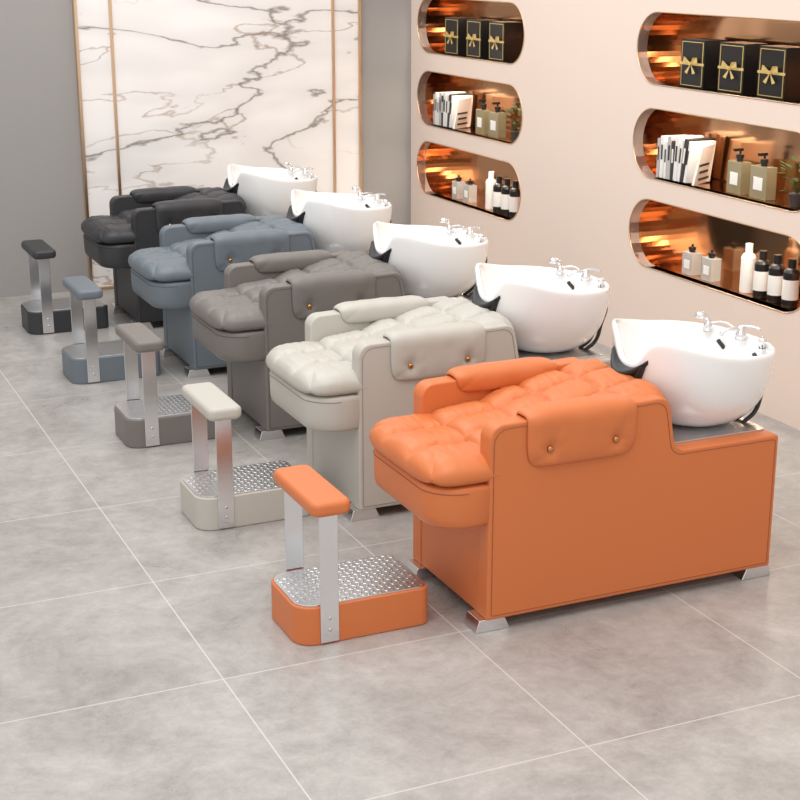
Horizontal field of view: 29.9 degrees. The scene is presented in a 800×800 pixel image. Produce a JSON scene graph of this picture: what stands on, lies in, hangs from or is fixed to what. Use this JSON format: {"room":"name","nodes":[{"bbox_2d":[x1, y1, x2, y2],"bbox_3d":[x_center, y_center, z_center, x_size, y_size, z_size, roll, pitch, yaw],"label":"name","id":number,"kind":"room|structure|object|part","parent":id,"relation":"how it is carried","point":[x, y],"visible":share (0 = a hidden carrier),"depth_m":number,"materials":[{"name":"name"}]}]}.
{"room":"salon","nodes":[
{"label":"salon","id":0,"kind":"room"},
{"bbox_2d":[0,0,410,297],"bbox_3d":[-3.397,-2.054,8.864,8.250,3.100,0.150,-7,18,-23],"label":"wall","id":1,"kind":"structure","parent":0,"point":[42,197],"depth_m":9.54,"materials":[{"name":"grey paint"}]},
{"bbox_2d":[72,0,92,281],"bbox_3d":[-2.016,-2.153,9.370,0.018,3.000,0.048,-7,18,-23],"label":"strip","id":2,"kind":"object","parent":1,"relation":"attached to","point":[74,5],"visible":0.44,"depth_m":9.47,"materials":[{"name":"gold metal"}]},
{"bbox_2d":[76,0,117,286],"bbox_3d":[-1.919,-2.178,9.418,0.210,2.980,0.030,-7,18,-23],"label":"slab","id":3,"kind":"object","parent":1,"relation":"attached to","point":[92,15],"visible":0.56,"depth_m":9.51,"materials":[{"name":"white stone"}]},
{"bbox_2d":[100,286,113,289],"bbox_3d":[-1.150,-0.838,10.172,1.910,0.020,0.045,-7,18,-23],"label":"strip","id":4,"kind":"object","parent":1,"relation":"attached to","point":[104,287],"visible":0.02,"depth_m":9.82,"materials":[{"name":"gold"}]},
{"bbox_2d":[108,0,121,194],"bbox_3d":[-1.816,-2.179,9.456,0.018,3.000,0.048,-7,18,-23],"label":"strip","id":5,"kind":"object","parent":1,"relation":"attached to","point":[109,1],"visible":0.44,"depth_m":9.51,"materials":[{"name":"gold metal"}]},
{"bbox_2d":[111,0,332,194],"bbox_3d":[-1.138,-2.278,9.751,1.480,2.980,0.035,-7,18,-23],"label":"slab","id":6,"kind":"object","parent":1,"relation":"attached to","point":[203,87],"visible":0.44,"depth_m":9.79,"materials":[{"name":"white stone"}]},
{"bbox_2d":[331,0,335,192],"bbox_3d":[-0.454,-2.355,10.042,0.018,3.000,0.048,-7,18,-23],"label":"strip","id":7,"kind":"object","parent":1,"relation":"attached to","point":[332,1],"visible":0.44,"depth_m":10.11,"materials":[{"name":"gold metal"}]},
{"bbox_2d":[334,0,358,194],"bbox_3d":[-0.368,-2.378,10.085,0.180,2.980,0.030,-7,18,-23],"label":"slab","id":8,"kind":"object","parent":1,"relation":"attached to","point":[345,11],"visible":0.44,"depth_m":10.17,"materials":[{"name":"white stone"}]},
{"bbox_2d":[357,0,361,189],"bbox_3d":[-0.278,-2.377,10.118,0.018,3.000,0.048,-7,18,-23],"label":"strip","id":9,"kind":"object","parent":1,"relation":"attached to","point":[359,1],"visible":0.44,"depth_m":10.19,"materials":[{"name":"gold metal"}]},
{"bbox_2d":[0,289,799,799],"bbox_3d":[-1.121,0.933,4.476,8.250,0.100,11.250,-7,18,-23],"label":"floor","id":10,"kind":"structure","parent":0,"point":[144,655],"depth_m":4.66,"materials":[{"name":"tile"}]},
{"bbox_2d":[21,239,108,334],"bbox_3d":[-1.980,-0.674,8.796,0.465,0.496,0.385,-7,18,-23],"label":"footrest","id":11,"kind":"object","parent":10,"relation":"on","point":[41,315],"visible":0.73,"depth_m":8.69,"materials":[{"name":"grey leather"}]},
{"bbox_3d":[-1.981,-0.565,8.831,0.449,0.006,0.294,-7,18,-23],"label":"tread plate","id":12,"kind":"part","parent":11,"relation":"part of","materials":[{"name":"silver metal"}]},
{"bbox_2d":[62,276,160,383],"bbox_3d":[-1.517,-0.378,7.808,0.465,0.496,0.385,-7,18,-23],"label":"footrest","id":13,"kind":"object","parent":10,"relation":"on","point":[92,361],"visible":0.66,"depth_m":7.70,"materials":[{"name":"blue leather"}]},
{"bbox_3d":[-1.518,-0.269,7.843,0.449,0.006,0.294,-7,18,-23],"label":"tread plate","id":14,"kind":"part","parent":13,"relation":"part of","materials":[{"name":"silver metal"}]},
{"bbox_2d":[114,322,214,447],"bbox_3d":[-1.054,-0.081,6.821,0.465,0.496,0.385,-7,18,-23],"label":"footrest","id":15,"kind":"object","parent":10,"relation":"on","point":[152,420],"visible":0.68,"depth_m":6.72,"materials":[{"name":"grey leather"}]},
{"bbox_3d":[-1.055,0.027,6.856,0.449,0.006,0.294,-7,18,-23],"label":"tread plate","id":16,"kind":"part","parent":15,"relation":"part of","materials":[{"name":"silver metal"}]},
{"bbox_2d":[81,161,317,328],"bbox_3d":[-1.184,-0.958,9.093,1.420,0.870,0.639,-7,18,-23],"label":"chair","id":17,"kind":"object","parent":10,"relation":"on","point":[135,221],"visible":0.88,"depth_m":8.88,"materials":[{"name":"grey leather"}]},
{"bbox_2d":[81,215,141,243],"bbox_3d":[-1.674,-1.013,8.846,0.346,0.112,0.584,-7,18,-23],"label":"seat cushion","id":18,"kind":"object","parent":17,"relation":"on","point":[100,229],"depth_m":8.63,"materials":[{"name":"grey leather"}]},
{"bbox_2d":[117,207,144,222],"bbox_3d":[-1.534,-1.061,8.898,0.230,0.118,0.460,-7,18,-23],"label":"seat cushion","id":19,"kind":"object","parent":17,"relation":"on","point":[124,214],"depth_m":8.94,"materials":[{"name":"grey leather"}]},
{"bbox_3d":[-1.235,-0.980,9.353,1.125,0.679,0.072,-7,18,-23],"label":"panel","id":20,"kind":"part","parent":17,"relation":"part of","materials":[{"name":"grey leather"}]},
{"bbox_3d":[-1.026,-0.847,8.909,1.125,0.679,0.072,-7,18,-23],"label":"panel","id":21,"kind":"part","parent":17,"relation":"part of","materials":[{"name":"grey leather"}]},
{"bbox_2d":[151,187,245,209],"bbox_3d":[-1.235,-1.146,9.012,0.527,0.207,0.510,-7,18,-23],"label":"cushion","id":22,"kind":"object","parent":17,"relation":"on","point":[159,195],"depth_m":9.09,"materials":[{"name":"grey leather"}]},
{"bbox_2d":[227,164,317,215],"bbox_3d":[-0.779,-1.267,9.190,0.532,0.336,0.596,-7,18,-23],"label":"bowl","id":23,"kind":"object","parent":17,"relation":"on","point":[261,191],"depth_m":8.96,"materials":[{"name":"white ceramic"}]},
{"bbox_2d":[289,167,313,178],"bbox_3d":[-0.614,-1.409,9.250,0.107,0.059,0.316,-7,18,-23],"label":"faucet","id":24,"kind":"object","parent":17,"relation":"on","point":[299,173],"depth_m":9.32,"materials":[{"name":"silver metal"}]},
{"bbox_2d":[180,382,309,530],"bbox_3d":[-0.613,0.203,5.871,0.465,0.496,0.385,-7,18,-23],"label":"footrest","id":25,"kind":"object","parent":10,"relation":"on","point":[228,496],"visible":0.8,"depth_m":5.78,"materials":[{"name":"white leather"}]},
{"bbox_3d":[-0.614,0.312,5.906,0.449,0.006,0.294,-7,18,-23],"label":"tread plate","id":26,"kind":"part","parent":25,"relation":"part of","materials":[{"name":"silver metal"}]},
{"bbox_2d":[128,186,391,377],"bbox_3d":[-0.725,-0.665,8.114,1.420,0.870,0.639,-7,18,-23],"label":"chair","id":27,"kind":"object","parent":10,"relation":"on","point":[192,257],"visible":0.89,"depth_m":7.90,"materials":[{"name":"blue leather"}]},
{"bbox_2d":[128,246,198,281],"bbox_3d":[-1.215,-0.719,7.868,0.346,0.112,0.584,-7,18,-23],"label":"seat cushion","id":28,"kind":"object","parent":27,"relation":"on","point":[162,263],"depth_m":7.67,"materials":[{"name":"blue leather"}]},
{"bbox_2d":[169,238,205,257],"bbox_3d":[-1.075,-0.767,7.919,0.230,0.118,0.460,-7,18,-23],"label":"seat cushion","id":29,"kind":"object","parent":27,"relation":"on","point":[178,248],"depth_m":7.97,"materials":[{"name":"blue leather"}]},
{"bbox_3d":[-0.776,-0.687,8.374,1.125,0.679,0.072,-7,18,-23],"label":"panel","id":30,"kind":"part","parent":27,"relation":"part of","materials":[{"name":"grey leather"}]},
{"bbox_3d":[-0.567,-0.554,7.931,1.125,0.679,0.072,-7,18,-23],"label":"panel","id":31,"kind":"part","parent":27,"relation":"part of","materials":[{"name":"grey leather"}]},
{"bbox_2d":[203,215,313,239],"bbox_3d":[-0.775,-0.854,8.034,0.527,0.210,0.510,-7,18,-23],"label":"cushion","id":32,"kind":"object","parent":27,"relation":"on","point":[219,225],"depth_m":8.11,"materials":[{"name":"blue leather"}]},
{"bbox_2d":[291,189,391,252],"bbox_3d":[-0.320,-0.974,8.211,0.532,0.336,0.596,-7,18,-23],"label":"bowl","id":33,"kind":"object","parent":27,"relation":"on","point":[335,222],"depth_m":7.99,"materials":[{"name":"white ceramic"}]},
{"bbox_2d":[358,192,387,206],"bbox_3d":[-0.155,-1.115,8.272,0.107,0.059,0.316,-7,18,-23],"label":"faucet","id":34,"kind":"object","parent":27,"relation":"on","point":[368,200],"depth_m":8.34,"materials":[{"name":"silver metal"}]},
{"bbox_2d":[189,217,488,440],"bbox_3d":[-0.260,-0.367,7.123,1.424,0.870,0.647,-7,18,-23],"label":"chair","id":35,"kind":"object","parent":10,"relation":"on","point":[265,302],"visible":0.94,"depth_m":6.91,"materials":[{"name":"grey leather"}]},
{"bbox_2d":[189,287,273,331],"bbox_3d":[-0.749,-0.421,6.877,0.346,0.110,0.584,-7,18,-23],"label":"seat cushion","id":36,"kind":"object","parent":35,"relation":"on","point":[228,309],"depth_m":6.70,"materials":[{"name":"grey leather"}]},
{"bbox_2d":[235,278,279,302],"bbox_3d":[-0.610,-0.469,6.928,0.230,0.118,0.460,-7,18,-23],"label":"seat cushion","id":37,"kind":"object","parent":35,"relation":"on","point":[247,289],"depth_m":6.98,"materials":[{"name":"grey leather"}]},
{"bbox_3d":[-0.310,-0.389,7.383,1.125,0.679,0.072,-7,18,-23],"label":"panel","id":38,"kind":"part","parent":35,"relation":"part of","materials":[{"name":"grey leather"}]},
{"bbox_3d":[-0.102,-0.256,6.939,1.125,0.679,0.072,-7,18,-23],"label":"panel","id":39,"kind":"part","parent":35,"relation":"part of","materials":[{"name":"grey leather"}]},
{"bbox_2d":[274,251,402,282],"bbox_3d":[-0.310,-0.556,7.042,0.527,0.208,0.510,-7,18,-23],"label":"cushion","id":40,"kind":"object","parent":35,"relation":"on","point":[297,264],"depth_m":7.11,"materials":[{"name":"grey leather"}]},
{"bbox_2d":[373,222,488,297],"bbox_3d":[0.145,-0.676,7.220,0.532,0.336,0.596,-7,18,-23],"label":"bowl","id":41,"kind":"object","parent":35,"relation":"on","point":[429,261],"depth_m":7.01,"materials":[{"name":"white ceramic"}]},
{"bbox_2d":[405,292,471,301],"bbox_3d":[0.109,-0.504,7.254,0.415,0.016,0.460,-7,18,-23],"label":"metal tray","id":42,"kind":"object","parent":35,"relation":"on","point":[467,295],"depth_m":7.16,"materials":[{"name":"silver metal"}]},
{"bbox_2d":[446,225,483,242],"bbox_3d":[0.311,-0.818,7.280,0.107,0.059,0.316,-7,18,-23],"label":"faucet","id":43,"kind":"object","parent":35,"relation":"on","point":[466,234],"depth_m":7.32,"materials":[{"name":"silver metal"}]},
{"bbox_2d":[271,465,426,645],"bbox_3d":[-0.173,0.488,4.922,0.465,0.496,0.385,-7,18,-23],"label":"footrest","id":44,"kind":"object","parent":10,"relation":"on","point":[330,601],"visible":1,"depth_m":4.85,"materials":[{"name":"orange leather"}]},
{"bbox_3d":[-0.174,0.597,4.957,0.449,0.006,0.294,-7,18,-23],"label":"tread plate","id":45,"kind":"part","parent":44,"relation":"part of","materials":[{"name":"silver metal"}]},
{"bbox_2d":[266,257,610,521],"bbox_3d":[0.185,-0.080,6.164,1.420,0.870,0.640,-7,18,-23],"label":"chair","id":46,"kind":"object","parent":10,"relation":"on","point":[359,364],"visible":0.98,"depth_m":5.94,"materials":[{"name":"grey leather"}]},
{"bbox_2d":[266,341,369,395],"bbox_3d":[-0.305,-0.134,5.918,0.346,0.112,0.584,-7,18,-23],"label":"seat cushion","id":47,"kind":"object","parent":46,"relation":"on","point":[304,368],"depth_m":5.77,"materials":[{"name":"grey leather"}]},
{"bbox_2d":[319,330,377,362],"bbox_3d":[-0.165,-0.182,5.969,0.230,0.119,0.460,-7,18,-23],"label":"seat cushion","id":48,"kind":"object","parent":46,"relation":"on","point":[339,345],"depth_m":6.01,"materials":[{"name":"grey leather"}]},
{"bbox_3d":[0.134,-0.102,6.424,1.125,0.679,0.072,-7,18,-23],"label":"panel","id":49,"kind":"part","parent":46,"relation":"part of","materials":[{"name":"grey leather"}]},
{"bbox_2d":[361,297,513,337],"bbox_3d":[0.134,-0.269,6.084,0.527,0.209,0.510,-7,18,-23],"label":"cushion","id":50,"kind":"object","parent":46,"relation":"on","point":[379,316],"depth_m":6.13,"materials":[{"name":"grey leather"}]},
{"bbox_3d":[0.343,0.031,5.981,1.125,0.679,0.072,-7,18,-23],"label":"panel","id":51,"kind":"part","parent":46,"relation":"part of","materials":[{"name":"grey leather"}]},
{"bbox_2d":[475,263,610,352],"bbox_3d":[0.590,-0.389,6.261,0.532,0.336,0.596,-7,18,-23],"label":"bowl","id":52,"kind":"object","parent":46,"relation":"on","point":[547,309],"depth_m":6.06,"materials":[{"name":"white ceramic"}]},
{"bbox_2d":[518,347,600,359],"bbox_3d":[0.553,-0.216,6.296,0.415,0.016,0.460,-7,18,-23],"label":"metal tray","id":53,"kind":"object","parent":46,"relation":"on","point":[581,353],"depth_m":6.17,"materials":[{"name":"silver metal"}]},
{"bbox_2d":[557,265,603,287],"bbox_3d":[0.755,-0.530,6.322,0.107,0.059,0.316,-7,18,-23],"label":"faucet","id":54,"kind":"object","parent":46,"relation":"on","point":[578,276],"depth_m":6.35,"materials":[{"name":"silver metal"}]},
{"bbox_2d":[369,311,777,633],"bbox_3d":[0.623,0.207,5.207,1.420,0.870,0.640,-7,18,-23],"label":"chair","id":55,"kind":"object","parent":10,"relation":"on","point":[528,484],"visible":1,"depth_m":5.01,"materials":[{"name":"orange leather"}]},
{"bbox_2d":[369,413,501,486],"bbox_3d":[0.133,0.153,4.962,0.346,0.111,0.584,-7,18,-23],"label":"seat cushion","id":56,"kind":"object","parent":55,"relation":"on","point":[422,449],"depth_m":4.83,"materials":[{"name":"orange leather"}]},
{"bbox_2d":[431,401,510,444],"bbox_3d":[0.273,0.105,5.013,0.230,0.117,0.460,-7,18,-23],"label":"seat cushion","id":57,"kind":"object","parent":55,"relation":"on","point":[463,420],"depth_m":5.04,"materials":[{"name":"orange leather"}]},
{"bbox_3d":[0.572,0.185,5.468,1.125,0.679,0.072,-7,18,-23],"label":"panel","id":58,"kind":"part","parent":55,"relation":"part of","materials":[{"name":"orange leather"}]},
{"bbox_2d":[479,358,665,415],"bbox_3d":[0.572,0.018,5.128,0.527,0.208,0.510,-7,18,-23],"label":"cushion","id":59,"kind":"object","parent":55,"relation":"on","point":[507,386],"depth_m":5.16,"materials":[{"name":"orange leather"}]},
{"bbox_3d":[0.780,0.318,5.024,1.125,0.679,0.072,-7,18,-23],"label":"panel","id":60,"kind":"part","parent":55,"relation":"part of","materials":[{"name":"orange leather"}]},
{"bbox_2d":[612,318,775,426],"bbox_3d":[1.028,-0.102,5.305,0.532,0.336,0.596,-7,18,-23],"label":"bowl","id":61,"kind":"object","parent":55,"relation":"on","point":[708,375],"depth_m":5.11,"materials":[{"name":"white ceramic"}]},
{"bbox_2d":[672,418,763,443],"bbox_3d":[0.991,0.071,5.340,0.415,0.016,0.460,-7,18,-23],"label":"metal tray","id":62,"kind":"object","parent":55,"relation":"on","point":[682,433],"depth_m":5.18,"materials":[{"name":"silver metal"}]},
{"bbox_2d":[703,320,766,349],"bbox_3d":[1.193,-0.243,5.365,0.107,0.059,0.316,-7,18,-23],"label":"faucet","id":63,"kind":"object","parent":55,"relation":"on","point":[738,335],"depth_m":5.39,"materials":[{"name":"silver metal"}]},
{"bbox_2d":[411,0,799,429],"bbox_3d":[2.380,-1.028,5.445,0.060,3.100,11.100,-7,18,-23],"label":"wall","id":64,"kind":"structure","parent":0,"point":[581,86],"depth_m":8.23,"materials":[{"name":"beige paint"}]},
{"bbox_2d":[417,141,520,220],"bbox_3d":[0.426,-1.440,9.778,0.007,0.367,1.507,-7,18,-23],"label":"rim","id":65,"kind":"object","parent":64,"relation":"attached to","point":[424,141],"depth_m":9.70,"materials":[{"name":"metal"}]},
{"bbox_2d":[418,142,519,219],"bbox_3d":[0.537,-1.455,9.826,0.239,0.360,1.500,-7,18,-23],"label":"niche lining","id":66,"kind":"object","parent":64,"relation":"attached to","point":[442,165],"visible":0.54,"depth_m":10.36,"materials":[{"name":"metal"}]},
{"bbox_2d":[452,175,465,198],"bbox_3d":[0.396,-1.441,10.130,0.062,0.157,0.085,-7,18,-23],"label":"perfume bottle","id":67,"kind":"object","parent":66,"relation":"in","point":[457,185],"visible":0.97,"depth_m":10.10,"materials":[{"name":"white"}]},
{"bbox_2d":[463,178,476,202],"bbox_3d":[0.465,-1.396,9.981,0.062,0.157,0.085,-7,18,-23],"label":"perfume bottle","id":68,"kind":"object","parent":66,"relation":"in","point":[469,190],"visible":1,"depth_m":9.96,"materials":[{"name":"white"}]},
{"bbox_2d":[485,171,495,209],"bbox_3d":[0.589,-1.358,9.708,0.072,0.240,0.072,-7,18,-23],"label":"lotion bottle","id":69,"kind":"object","parent":66,"relation":"in","point":[490,181],"visible":0.87,"depth_m":9.68,"materials":[{"name":"white plastic"}]},
{"bbox_2d":[493,176,503,211],"bbox_3d":[0.634,-1.322,9.614,0.077,0.225,0.077,-7,18,-23],"label":"shampoo bottle","id":70,"kind":"object","parent":66,"relation":"in","point":[497,186],"visible":0.82,"depth_m":9.59,"materials":[{"name":"black plastic"}]},
{"bbox_2d":[501,178,512,214],"bbox_3d":[0.679,-1.293,9.518,0.077,0.225,0.077,-7,18,-23],"label":"shampoo bottle","id":71,"kind":"object","parent":66,"relation":"in","point":[505,189],"visible":0.85,"depth_m":9.49,"materials":[{"name":"black"}]},
{"bbox_2d":[509,180,519,216],"bbox_3d":[0.725,-1.264,9.422,0.077,0.225,0.077,-7,18,-23],"label":"shampoo bottle","id":72,"kind":"object","parent":66,"relation":"in","point":[514,193],"visible":0.8,"depth_m":9.39,"materials":[{"name":"black plastic"}]},
{"bbox_2d":[417,71,522,144],"bbox_3d":[0.426,-1.891,9.643,0.007,0.367,1.507,-7,18,-23],"label":"rim","id":73,"kind":"object","parent":64,"relation":"attached to","point":[425,71],"depth_m":9.56,"materials":[{"name":"metal"}]},
{"bbox_2d":[418,72,521,143],"bbox_3d":[0.537,-1.905,9.691,0.239,0.360,1.500,-7,18,-23],"label":"niche lining","id":74,"kind":"object","parent":64,"relation":"attached to","point":[506,95],"visible":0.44,"depth_m":10.01,"materials":[{"name":"metal"}]},
{"bbox_2d":[433,91,472,128],"bbox_3d":[0.363,-1.942,10.029,0.182,0.226,0.410,-7,18,-23],"label":"books","id":75,"kind":"object","parent":74,"relation":"in","point":[453,109],"visible":1,"depth_m":9.97,"materials":[{"name":"white paper"}]},
{"bbox_2d":[475,99,491,134],"bbox_3d":[0.537,-1.829,9.679,0.067,0.219,0.110,-7,18,-23],"label":"soap bottle","id":76,"kind":"object","parent":74,"relation":"in","point":[482,115],"visible":0.99,"depth_m":9.65,"materials":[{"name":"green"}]},
{"bbox_2d":[488,102,505,137],"bbox_3d":[0.615,-1.779,9.513,0.067,0.219,0.125,-7,18,-23],"label":"soap bottle","id":77,"kind":"object","parent":74,"relation":"in","point":[497,119],"visible":1,"depth_m":9.48,"materials":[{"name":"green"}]},
{"bbox_2d":[504,103,521,141],"bbox_3d":[0.724,-1.718,9.294,0.177,0.228,0.209,-7,18,-23],"label":"potted plant","id":78,"kind":"object","parent":74,"relation":"in","point":[514,134],"visible":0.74,"depth_m":9.30,"materials":[{"name":"green plant"}]},
{"bbox_2d":[417,0,524,64],"bbox_3d":[0.426,-2.350,9.505,0.007,0.367,1.507,-7,18,-23],"label":"rim","id":79,"kind":"object","parent":64,"relation":"attached to","point":[423,0],"depth_m":9.27,"materials":[{"name":"metal"}]},
{"bbox_2d":[418,0,523,62],"bbox_3d":[0.537,-2.365,9.553,0.239,0.360,1.500,-7,18,-23],"label":"niche lining","id":80,"kind":"object","parent":64,"relation":"attached to","point":[437,10],"visible":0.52,"depth_m":10.11,"materials":[{"name":"metal"}]},
{"bbox_2d":[444,17,475,55],"bbox_3d":[0.387,-2.387,9.842,0.151,0.235,0.200,-7,18,-23],"label":"gift box","id":81,"kind":"object","parent":80,"relation":"in","point":[455,35],"visible":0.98,"depth_m":9.77,"materials":[{"name":"black cardboard"}]},
{"bbox_2d":[466,19,498,58],"bbox_3d":[0.518,-2.303,9.562,0.151,0.235,0.200,-7,18,-23],"label":"gift box","id":82,"kind":"object","parent":80,"relation":"in","point":[477,46],"visible":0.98,"depth_m":9.50,"materials":[{"name":"black cardboard"}]},
{"bbox_2d":[488,21,522,61],"bbox_3d":[0.645,-2.222,9.292,0.151,0.235,0.200,-7,18,-23],"label":"gift box","id":83,"kind":"object","parent":80,"relation":"in","point":[505,40],"visible":0.98,"depth_m":9.22,"materials":[{"name":"black cardboard"}]},
{"bbox_2d":[629,198,799,313],"bbox_3d":[1.540,-0.729,7.406,0.007,0.367,1.507,-7,18,-23],"label":"rim","id":84,"kind":"object","parent":64,"relation":"attached to","point":[645,198],"depth_m":7.42,"materials":[{"name":"metal"}]},
{"bbox_2d":[630,200,799,311],"bbox_3d":[1.651,-0.743,7.454,0.239,0.360,1.500,-7,18,-23],"label":"niche lining","id":85,"kind":"object","parent":64,"relation":"attached to","point":[665,231],"visible":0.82,"depth_m":7.84,"materials":[{"name":"metal"}]},
{"bbox_2d":[682,244,701,275],"bbox_3d":[1.509,-0.729,7.758,0.062,0.157,0.085,-7,18,-23],"label":"perfume bottle","id":86,"kind":"object","parent":85,"relation":"in","point":[691,259],"visible":1,"depth_m":7.73,"materials":[{"name":"white glass"}]},
{"bbox_2d":[701,250,721,281],"bbox_3d":[1.579,-0.685,7.610,0.062,0.157,0.085,-7,18,-23],"label":"perfume bottle","id":87,"kind":"object","parent":85,"relation":"in","point":[711,265],"visible":1,"depth_m":7.58,"materials":[{"name":"white glass"}]},
{"bbox_2d":[739,243,755,292],"bbox_3d":[1.702,-0.646,7.336,0.072,0.240,0.072,-7,18,-23],"label":"lotion bottle","id":88,"kind":"object","parent":85,"relation":"in","point":[748,259],"visible":0.94,"depth_m":7.31,"materials":[{"name":"white plastic"}]},
{"bbox_2d":[752,250,770,297],"bbox_3d":[1.748,-0.610,7.242,0.077,0.225,0.077,-7,18,-23],"label":"shampoo bottle","id":89,"kind":"object","parent":85,"relation":"in","point":[761,267],"visible":0.91,"depth_m":7.22,"materials":[{"name":"black plastic"}]},
{"bbox_2d":[767,254,784,302],"bbox_3d":[1.793,-0.581,7.146,0.077,0.225,0.077,-7,18,-23],"label":"shampoo bottle","id":90,"kind":"object","parent":85,"relation":"in","point":[775,274],"visible":0.92,"depth_m":7.12,"materials":[{"name":"black plastic"}]},
{"bbox_2d":[781,258,799,307],"bbox_3d":[1.838,-0.552,7.050,0.077,0.225,0.077,-7,18,-23],"label":"shampoo bottle","id":91,"kind":"object","parent":85,"relation":"in","point":[791,275],"visible":1,"depth_m":7.03,"materials":[{"name":"black plastic"}]},
{"bbox_2d":[632,108,799,212],"bbox_3d":[1.540,-1.179,7.271,0.007,0.367,1.507,-7,18,-23],"label":"rim","id":92,"kind":"object","parent":64,"relation":"attached to","point":[647,108],"depth_m":7.31,"materials":[{"name":"metal"}]},
{"bbox_2d":[634,109,799,210],"bbox_3d":[1.651,-1.193,7.319,0.239,0.360,1.500,-7,18,-23],"label":"niche lining","id":93,"kind":"object","parent":64,"relation":"attached to","point":[780,145],"visible":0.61,"depth_m":7.55,"materials":[{"name":"metal"}]},
{"bbox_2d":[656,134,715,185],"bbox_3d":[1.476,-1.230,7.657,0.182,0.226,0.410,-7,18,-23],"label":"books","id":94,"kind":"object","parent":93,"relation":"in","point":[683,158],"visible":1,"depth_m":7.61,"materials":[{"name":"white paper"}]},
{"bbox_2d":[726,148,751,194],"bbox_3d":[1.650,-1.117,7.307,0.067,0.219,0.110,-7,18,-23],"label":"soap bottle","id":95,"kind":"object","parent":93,"relation":"in","point":[738,172],"visible":0.98,"depth_m":7.28,"materials":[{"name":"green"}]},
{"bbox_2d":[749,152,776,200],"bbox_3d":[1.728,-1.067,7.141,0.067,0.219,0.125,-7,18,-23],"label":"soap bottle","id":96,"kind":"object","parent":93,"relation":"in","point":[763,177],"visible":1,"depth_m":7.11,"materials":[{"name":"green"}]},
{"bbox_2d":[778,155,799,206],"bbox_3d":[1.837,-1.006,6.923,0.177,0.228,0.209,-7,18,-23],"label":"potted plant","id":97,"kind":"object","parent":93,"relation":"in","point":[794,197],"visible":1,"depth_m":6.93,"materials":[{"name":"green plant"}]},
{"bbox_2d":[637,11,799,104],"bbox_3d":[1.540,-1.639,7.133,0.007,0.367,1.507,-7,18,-23],"label":"rim","id":98,"kind":"object","parent":64,"relation":"attached to","point":[656,11],"depth_m":7.22,"materials":[{"name":"metal"}]},
{"bbox_2d":[638,13,799,103],"bbox_3d":[1.651,-1.653,7.181,0.239,0.360,1.500,-7,18,-23],"label":"niche lining","id":99,"kind":"object","parent":64,"relation":"attached to","point":[666,34],"visible":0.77,"depth_m":7.72,"materials":[{"name":"metal"}]},
{"bbox_2d":[679,38,726,89],"bbox_3d":[1.500,-1.676,7.470,0.151,0.235,0.200,-7,18,-23],"label":"gift box","id":100,"kind":"object","parent":99,"relation":"in","point":[699,63],"visible":0.99,"depth_m":7.41,"materials":[{"name":"black cardboard"}]},
{"bbox_2d":[717,41,767,94],"bbox_3d":[1.631,-1.592,7.191,0.151,0.235,0.200,-7,18,-23],"label":"gift box","id":101,"kind":"object","parent":99,"relation":"in","point":[738,60],"visible":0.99,"depth_m":7.13,"materials":[{"name":"black cardboard"}]},
{"bbox_2d":[756,45,799,100],"bbox_3d":[1.758,-1.510,6.920,0.151,0.235,0.200,-7,18,-23],"label":"gift box","id":102,"kind":"object","parent":99,"relation":"in","point":[778,71],"visible":1,"depth_m":6.86,"materials":[{"name":"black cardboard"}]}
]}

